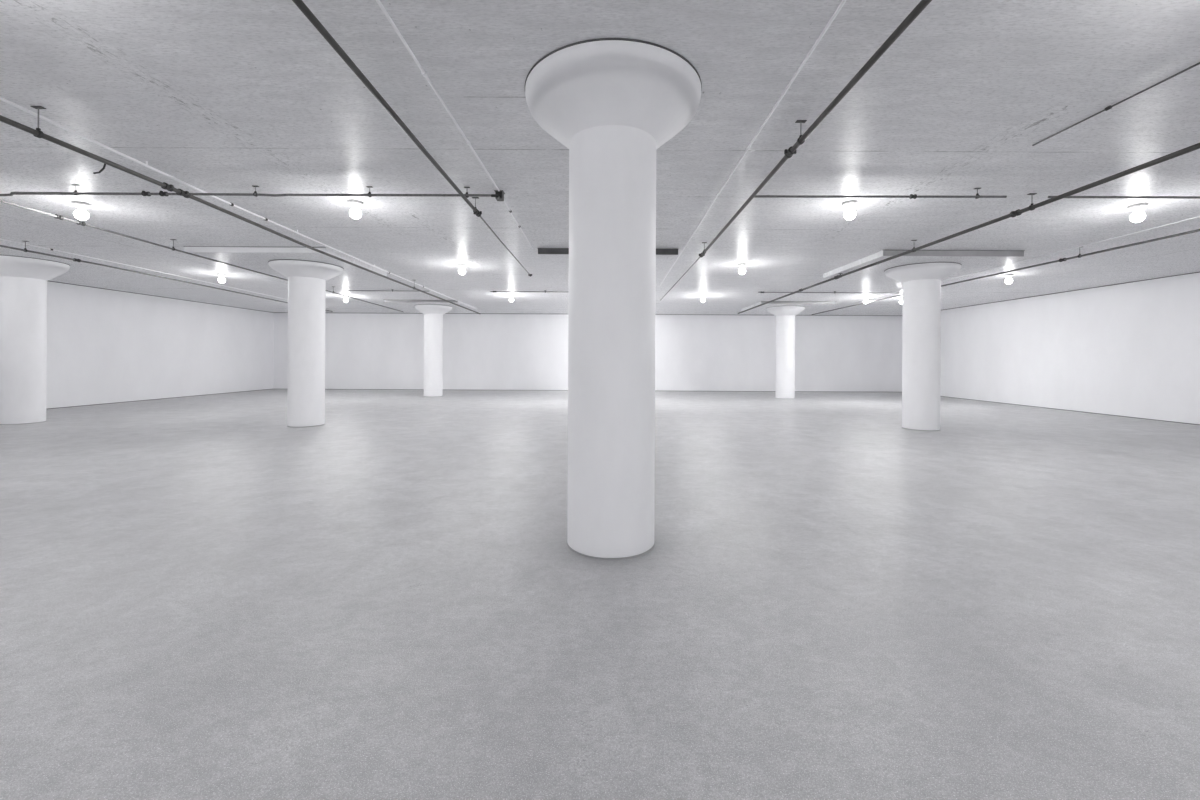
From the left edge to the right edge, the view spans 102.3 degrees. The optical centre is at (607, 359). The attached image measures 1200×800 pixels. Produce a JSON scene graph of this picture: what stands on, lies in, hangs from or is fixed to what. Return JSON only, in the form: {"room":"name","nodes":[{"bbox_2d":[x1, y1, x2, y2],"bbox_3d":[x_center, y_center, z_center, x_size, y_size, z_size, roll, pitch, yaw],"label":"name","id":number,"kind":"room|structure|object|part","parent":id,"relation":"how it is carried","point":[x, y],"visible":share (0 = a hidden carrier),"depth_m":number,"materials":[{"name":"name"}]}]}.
{"room":"empty warehouse","nodes":[
{"label":"empty warehouse","id":0,"kind":"room"},
{"bbox_2d":[46,281,273,408],"bbox_3d":[-18.088,-0.466,8.500,0.300,4.121,35.600,0,0,0],"label":"wall","id":1,"kind":"structure","parent":0,"point":[104,346],"depth_m":18.79,"materials":[{"name":"white paint"}]},
{"bbox_2d":[48,389,268,408],"bbox_3d":[-17.942,1.586,8.500,0.012,0.018,35.000,0,0,0],"label":"trim","id":2,"kind":"structure","parent":1,"relation":"attached to","point":[264,389],"depth_m":18.72,"materials":[{"name":"white paint"}]},
{"bbox_2d":[50,281,273,312],"bbox_3d":[-17.922,-2.516,8.500,0.012,0.020,35.000,0,0,0],"label":"trim","id":3,"kind":"structure","parent":1,"relation":"attached to","point":[50,281],"depth_m":18.80,"materials":[{"name":"white paint"}]},
{"bbox_2d":[273,313,901,391],"bbox_3d":[-1.008,-0.381,26.150,33.860,4.121,0.300,0,0,0],"label":"wall","id":4,"kind":"structure","parent":0,"point":[363,350],"depth_m":26.00,"materials":[{"name":"white paint"}]},
{"bbox_2d":[274,312,890,315],"bbox_3d":[-0.998,-2.431,25.994,33.860,0.020,0.012,0,0,0],"label":"trim","id":5,"kind":"structure","parent":4,"relation":"attached to","point":[274,312],"depth_m":25.98,"materials":[{"name":"white paint"}]},
{"bbox_2d":[360,389,829,391],"bbox_3d":[-1.018,1.671,25.994,33.860,0.018,0.012,0,0,0],"label":"trim","id":6,"kind":"structure","parent":4,"relation":"attached to","point":[360,389],"depth_m":25.98,"materials":[{"name":"white paint"}]},
{"bbox_2d":[0,389,1199,799],"bbox_3d":[-1.019,1.830,8.500,34.460,0.300,35.600,0,0,0],"label":"floor","id":7,"kind":"structure","parent":0,"point":[203,597],"depth_m":3.27,"materials":[{"name":"concrete"}]},
{"bbox_2d":[0,255,69,424],"bbox_3d":[-14.873,-0.449,12.302,1.608,4.118,1.608,0,0,0],"label":"column","id":8,"kind":"structure","parent":7,"relation":"on","point":[23,280],"depth_m":12.05,"materials":[{"name":"white paint"}]},
{"bbox_2d":[268,259,343,426],"bbox_3d":[-7.525,-0.348,12.115,1.608,3.988,1.608,0,0,0],"label":"column","id":9,"kind":"structure","parent":7,"relation":"on","point":[307,279],"depth_m":11.77,"materials":[{"name":"white paint"}]},
{"bbox_2d":[414,304,451,396],"bbox_3d":[-7.766,-0.364,21.610,1.608,4.018,1.608,0,0,0],"label":"column","id":10,"kind":"structure","parent":7,"relation":"on","point":[433,314],"depth_m":21.25,"materials":[{"name":"white paint"}]},
{"bbox_2d":[525,38,701,559],"bbox_3d":[0.045,-0.375,4.462,1.608,4.118,1.608,0,0,0],"label":"column","id":11,"kind":"structure","parent":7,"relation":"on","point":[612,103],"depth_m":4.09,"materials":[{"name":"white paint"}]},
{"bbox_2d":[766,306,804,398],"bbox_3d":[7.909,-0.285,21.459,1.608,4.018,1.608,0,0,0],"label":"column","id":12,"kind":"structure","parent":7,"relation":"on","point":[785,315],"depth_m":21.11,"materials":[{"name":"white paint"}]},
{"bbox_2d":[884,262,960,430],"bbox_3d":[7.816,-0.271,12.032,1.608,3.988,1.608,0,0,0],"label":"column","id":13,"kind":"structure","parent":7,"relation":"on","point":[921,305],"depth_m":11.69,"materials":[{"name":"white paint"}]},
{"bbox_2d":[0,0,1199,315],"bbox_3d":[-0.997,-2.591,8.500,34.460,0.300,35.600,0,0,0],"label":"ceiling","id":14,"kind":"structure","parent":0,"point":[216,96],"depth_m":5.43,"materials":[{"name":"concrete"}]},
{"bbox_2d":[71,201,91,219],"bbox_3d":[-8.338,-2.343,7.670,0.224,0.265,0.224,0,0,0],"label":"ceiling lamp","id":15,"kind":"object","parent":14,"relation":"attached to","point":[81,214],"visible":1,"depth_m":7.62,"materials":[{"name":"white glass"}]},
{"bbox_3d":[-8.339,-2.292,7.670,0.168,0.162,0.168,0,0,0],"label":"bulb","id":16,"kind":"part","parent":15,"relation":"part of","materials":[{"name":"white glass"}]},
{"bbox_2d":[0,239,287,299],"bbox_3d":[-12.611,-2.478,7.206,0.430,0.035,31.615,0,0,-2],"label":"conduit","id":17,"kind":"object","parent":14,"relation":"attached to","point":[0,239],"visible":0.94,"depth_m":12.51,"materials":[{"name":"black metal"}]},
{"bbox_2d":[0,241,332,311],"bbox_3d":[-12.406,-2.380,7.309,0.605,0.235,31.817,0,0,-2],"label":"pipe","id":18,"kind":"object","parent":14,"relation":"attached to","point":[25,248],"visible":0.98,"depth_m":12.13,"materials":[{"name":"black metal"}]},
{"bbox_2d":[0,200,402,311],"bbox_3d":[-8.883,-2.363,7.307,0.348,0.233,31.836,0,0,-3],"label":"pipe","id":19,"kind":"object","parent":14,"relation":"attached to","point":[61,217],"visible":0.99,"depth_m":9.10,"materials":[{"name":"black metal"}]},
{"bbox_2d":[217,273,226,282],"bbox_3d":[-11.238,-2.358,14.100,0.224,0.265,0.224,0,0,0],"label":"ceiling lamp","id":20,"kind":"object","parent":14,"relation":"attached to","point":[221,279],"visible":1,"depth_m":14.04,"materials":[{"name":"white glass"}]},
{"bbox_3d":[-11.239,-2.307,14.100,0.168,0.162,0.168,0,0,0],"label":"bulb","id":21,"kind":"part","parent":20,"relation":"part of","materials":[{"name":"white glass"}]},
{"bbox_2d":[0,97,473,307],"bbox_3d":[-5.768,-2.422,6.952,0.264,0.081,31.108,0,0,-1],"label":"conduit","id":22,"kind":"object","parent":14,"relation":"attached to","point":[1,98],"visible":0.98,"depth_m":6.20,"materials":[{"name":"black metal"}]},
{"bbox_2d":[0,106,480,313],"bbox_3d":[-5.703,-2.277,7.401,0.263,0.374,32.009,0,0,-1],"label":"pipe","id":23,"kind":"object","parent":14,"relation":"attached to","point":[38,133],"visible":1,"depth_m":6.03,"materials":[{"name":"black metal"}]},
{"bbox_3d":[-5.552,-2.459,4.720,0.100,0.008,0.050,0,0,0],"label":"ceiling plate","id":24,"kind":"part","parent":23,"relation":"part of","materials":[{"name":"black metal"}]},
{"bbox_2d":[0,185,490,197],"bbox_3d":[-5.620,-2.387,6.870,7.943,0.152,0.174,0,0,1],"label":"pipe","id":25,"kind":"object","parent":14,"relation":"attached to","point":[143,193],"visible":0.99,"depth_m":6.85,"materials":[{"name":"black metal"}]},
{"bbox_2d":[184,246,386,275],"bbox_3d":[-7.738,-2.410,12.105,3.100,0.128,3.009,0,0,0],"label":"panel","id":26,"kind":"object","parent":14,"relation":"attached to","point":[255,258],"visible":0.59,"depth_m":11.05,"materials":[{"name":"concrete"}]},
{"bbox_2d":[347,200,363,218],"bbox_3d":[-3.918,-2.321,7.530,0.224,0.265,0.224,0,0,0],"label":"ceiling lamp","id":27,"kind":"object","parent":14,"relation":"attached to","point":[355,213],"visible":1,"depth_m":7.48,"materials":[{"name":"white glass"}]},
{"bbox_3d":[-3.919,-2.270,7.530,0.168,0.162,0.168,0,0,0],"label":"bulb","id":28,"kind":"part","parent":27,"relation":"part of","materials":[{"name":"white glass"}]},
{"bbox_2d":[347,289,398,291],"bbox_3d":[-7.738,-2.437,17.100,2.900,0.074,0.040,0,0,0],"label":"pipe","id":29,"kind":"object","parent":14,"relation":"attached to","point":[392,290],"visible":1,"depth_m":17.09,"materials":[{"name":"black metal"}]},
{"bbox_2d":[292,0,531,276],"bbox_3d":[-1.952,-2.325,2.175,0.138,0.240,21.551,0,0,0],"label":"pipe","id":30,"kind":"object","parent":14,"relation":"attached to","point":[300,4],"visible":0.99,"depth_m":4.09,"materials":[{"name":"black metal"}]},
{"bbox_2d":[384,300,476,309],"bbox_3d":[-7.756,-2.425,21.605,3.100,0.098,3.009,0,0,0],"label":"panel","id":31,"kind":"object","parent":14,"relation":"attached to","point":[409,304],"visible":0.8,"depth_m":20.55,"materials":[{"name":"concrete"}]},
{"bbox_2d":[376,0,499,190],"bbox_3d":[-1.536,-2.422,-0.830,0.042,0.039,15.540,0,0,0],"label":"conduit","id":32,"kind":"object","parent":14,"relation":"attached to","point":[423,72],"visible":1,"depth_m":4.14,"materials":[{"name":"grey metal"}]},
{"bbox_2d":[458,264,466,274],"bbox_3d":[-3.748,-2.320,12.500,0.224,0.265,0.224,0,0,0],"label":"ceiling lamp","id":33,"kind":"object","parent":14,"relation":"attached to","point":[461,271],"visible":1,"depth_m":12.44,"materials":[{"name":"white glass"}]},
{"bbox_3d":[-3.749,-2.269,12.500,0.168,0.162,0.168,0,0,0],"label":"bulb","id":34,"kind":"part","parent":33,"relation":"part of","materials":[{"name":"white glass"}]},
{"bbox_2d":[491,190,504,200],"bbox_3d":[-1.573,-2.371,6.990,0.140,0.144,0.300,0,0,0],"label":"junction box","id":35,"kind":"object","parent":14,"relation":"attached to","point":[499,195],"visible":1,"depth_m":6.99,"materials":[{"name":"black metal"}]},
{"bbox_2d":[504,200,532,248],"bbox_3d":[-1.597,-2.422,8.865,0.039,0.037,3.371,0,0,-1],"label":"conduit","id":36,"kind":"object","parent":14,"relation":"attached to","point":[510,211],"visible":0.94,"depth_m":8.52,"materials":[{"name":"black metal"}]},
{"bbox_2d":[490,290,558,292],"bbox_3d":[-2.513,-2.408,17.150,3.250,0.079,0.060,0,0,0],"label":"pipe","id":37,"kind":"object","parent":14,"relation":"attached to","point":[545,291],"visible":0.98,"depth_m":17.14,"materials":[{"name":"black metal"}]},
{"bbox_2d":[537,248,677,277],"bbox_3d":[0.022,-2.371,12.105,3.100,0.128,3.009,0,0,0],"label":"panel","id":38,"kind":"object","parent":14,"relation":"attached to","point":[556,260],"visible":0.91,"depth_m":11.20,"materials":[{"name":"concrete"}]},
{"bbox_2d":[738,263,746,273],"bbox_3d":[3.421,-2.284,12.250,0.224,0.265,0.224,0,0,0],"label":"ceiling lamp","id":39,"kind":"object","parent":14,"relation":"attached to","point":[741,270],"visible":1,"depth_m":12.19,"materials":[{"name":"white glass"}]},
{"bbox_3d":[3.421,-2.233,12.250,0.168,0.162,0.168,0,0,0],"label":"bulb","id":40,"kind":"part","parent":39,"relation":"part of","materials":[{"name":"white glass"}]},
{"bbox_2d":[659,0,846,286],"bbox_3d":[1.620,-2.406,3.700,0.088,0.039,24.601,0,0,0],"label":"conduit","id":41,"kind":"object","parent":14,"relation":"attached to","point":[842,3],"visible":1,"depth_m":4.49,"materials":[{"name":"grey metal"}]},
{"bbox_2d":[741,301,835,310],"bbox_3d":[7.919,-2.346,21.456,3.100,0.098,3.009,0,0,0],"label":"panel","id":42,"kind":"object","parent":14,"relation":"attached to","point":[809,305],"visible":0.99,"depth_m":20.27,"materials":[{"name":"concrete"}]},
{"bbox_2d":[660,0,931,300],"bbox_3d":[1.996,-2.305,4.800,0.175,0.240,26.800,0,0,0],"label":"pipe","id":43,"kind":"object","parent":14,"relation":"attached to","point":[922,4],"visible":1,"depth_m":4.21,"materials":[{"name":"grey metal"}]},
{"bbox_2d":[758,291,878,292],"bbox_3d":[7.962,-2.356,17.000,5.300,0.079,0.060,0,0,0],"label":"pipe","id":44,"kind":"object","parent":14,"relation":"attached to","point":[761,291],"visible":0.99,"depth_m":16.99,"materials":[{"name":"black metal"}]},
{"bbox_2d":[842,200,857,219],"bbox_3d":[3.741,-2.283,7.450,0.224,0.265,0.224,0,0,0],"label":"ceiling lamp","id":45,"kind":"object","parent":14,"relation":"attached to","point":[849,214],"visible":1,"depth_m":7.39,"materials":[{"name":"white glass"}]},
{"bbox_3d":[3.741,-2.232,7.450,0.168,0.162,0.168,0,0,0],"label":"bulb","id":46,"kind":"part","parent":45,"relation":"part of","materials":[{"name":"white glass"}]},
{"bbox_2d":[863,296,868,303],"bbox_3d":[9.851,-2.252,18.400,0.224,0.265,0.224,0,0,0],"label":"ceiling lamp","id":47,"kind":"object","parent":14,"relation":"attached to","point":[865,301],"visible":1,"depth_m":18.34,"materials":[{"name":"white glass"}]},
{"bbox_2d":[754,188,1006,198],"bbox_3d":[3.822,-2.340,6.813,3.580,0.151,0.064,0,0,0],"label":"pipe","id":48,"kind":"object","parent":14,"relation":"attached to","point":[977,195],"visible":0.99,"depth_m":6.81,"materials":[{"name":"black metal"}]},
{"bbox_2d":[823,250,1024,278],"bbox_3d":[7.612,-2.333,12.105,3.100,0.128,3.009,0,0,0],"label":"panel","id":49,"kind":"object","parent":14,"relation":"attached to","point":[968,259],"visible":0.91,"depth_m":11.06,"materials":[{"name":"concrete"}]},
{"bbox_2d":[738,143,1199,313],"bbox_3d":[6.153,-2.282,7.300,0.174,0.245,31.801,0,0,0],"label":"pipe","id":50,"kind":"object","parent":14,"relation":"attached to","point":[1031,207],"visible":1,"depth_m":7.01,"materials":[{"name":"black metal"}]},
{"bbox_2d":[812,229,1199,314],"bbox_3d":[10.005,-2.267,7.500,0.131,0.237,32.200,0,0,0],"label":"pipe","id":51,"kind":"object","parent":14,"relation":"attached to","point":[1196,230],"visible":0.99,"depth_m":10.55,"materials":[{"name":"black metal"}]},
{"bbox_2d":[1004,274,1013,283],"bbox_3d":[11.261,-2.245,13.550,0.224,0.265,0.224,0,0,0],"label":"ceiling lamp","id":52,"kind":"object","parent":14,"relation":"attached to","point":[1008,280],"visible":1,"depth_m":13.50,"materials":[{"name":"white glass"}]},
{"bbox_3d":[11.261,-2.194,13.550,0.168,0.162,0.168,0,0,0],"label":"bulb","id":53,"kind":"part","parent":52,"relation":"part of","materials":[{"name":"white glass"}]},
{"bbox_2d":[855,216,1199,301],"bbox_3d":[9.864,-2.365,5.701,0.201,0.035,28.604,0,0,1],"label":"conduit","id":54,"kind":"object","parent":14,"relation":"attached to","point":[1197,216],"visible":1,"depth_m":10.21,"materials":[{"name":"grey metal"}]},
{"bbox_2d":[1032,62,1199,145],"bbox_3d":[4.774,-2.391,-1.600,0.051,0.031,14.000,0,0,0],"label":"conduit","id":55,"kind":"object","parent":14,"relation":"attached to","point":[1172,76],"visible":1,"depth_m":4.49,"materials":[{"name":"black metal"}]},
{"bbox_2d":[1048,196,1199,198],"bbox_3d":[10.912,-2.308,6.781,9.400,0.146,0.040,0,0,0],"label":"pipe","id":56,"kind":"object","parent":14,"relation":"attached to","point":[1147,197],"visible":1,"depth_m":6.78,"materials":[{"name":"black metal"}]},
{"bbox_2d":[1127,203,1147,221],"bbox_3d":[8.231,-2.260,7.500,0.224,0.265,0.224,0,0,0],"label":"ceiling lamp","id":57,"kind":"object","parent":14,"relation":"attached to","point":[1137,216],"visible":1,"depth_m":7.46,"materials":[{"name":"white glass"}]},
{"bbox_3d":[8.231,-2.209,7.500,0.168,0.162,0.168,0,0,0],"label":"bulb","id":58,"kind":"part","parent":57,"relation":"part of","materials":[{"name":"white glass"}]},
{"bbox_2d":[940,273,1199,423],"bbox_3d":[16.072,-0.295,8.500,0.300,4.121,35.600,0,0,0],"label":"wall","id":59,"kind":"structure","parent":0,"point":[1132,349],"depth_m":16.01,"materials":[{"name":"white paint"}]},
{"bbox_2d":[941,396,1199,424],"bbox_3d":[15.905,1.756,8.500,0.012,0.018,35.000,0,0,0],"label":"trim","id":60,"kind":"structure","parent":59,"relation":"attached to","point":[941,396],"depth_m":16.00,"materials":[{"name":"white paint"}]},
{"bbox_2d":[944,272,1199,309],"bbox_3d":[15.926,-2.346,8.500,0.012,0.020,35.000,0,0,0],"label":"trim","id":61,"kind":"structure","parent":59,"relation":"attached to","point":[1194,272],"depth_m":16.03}
]}

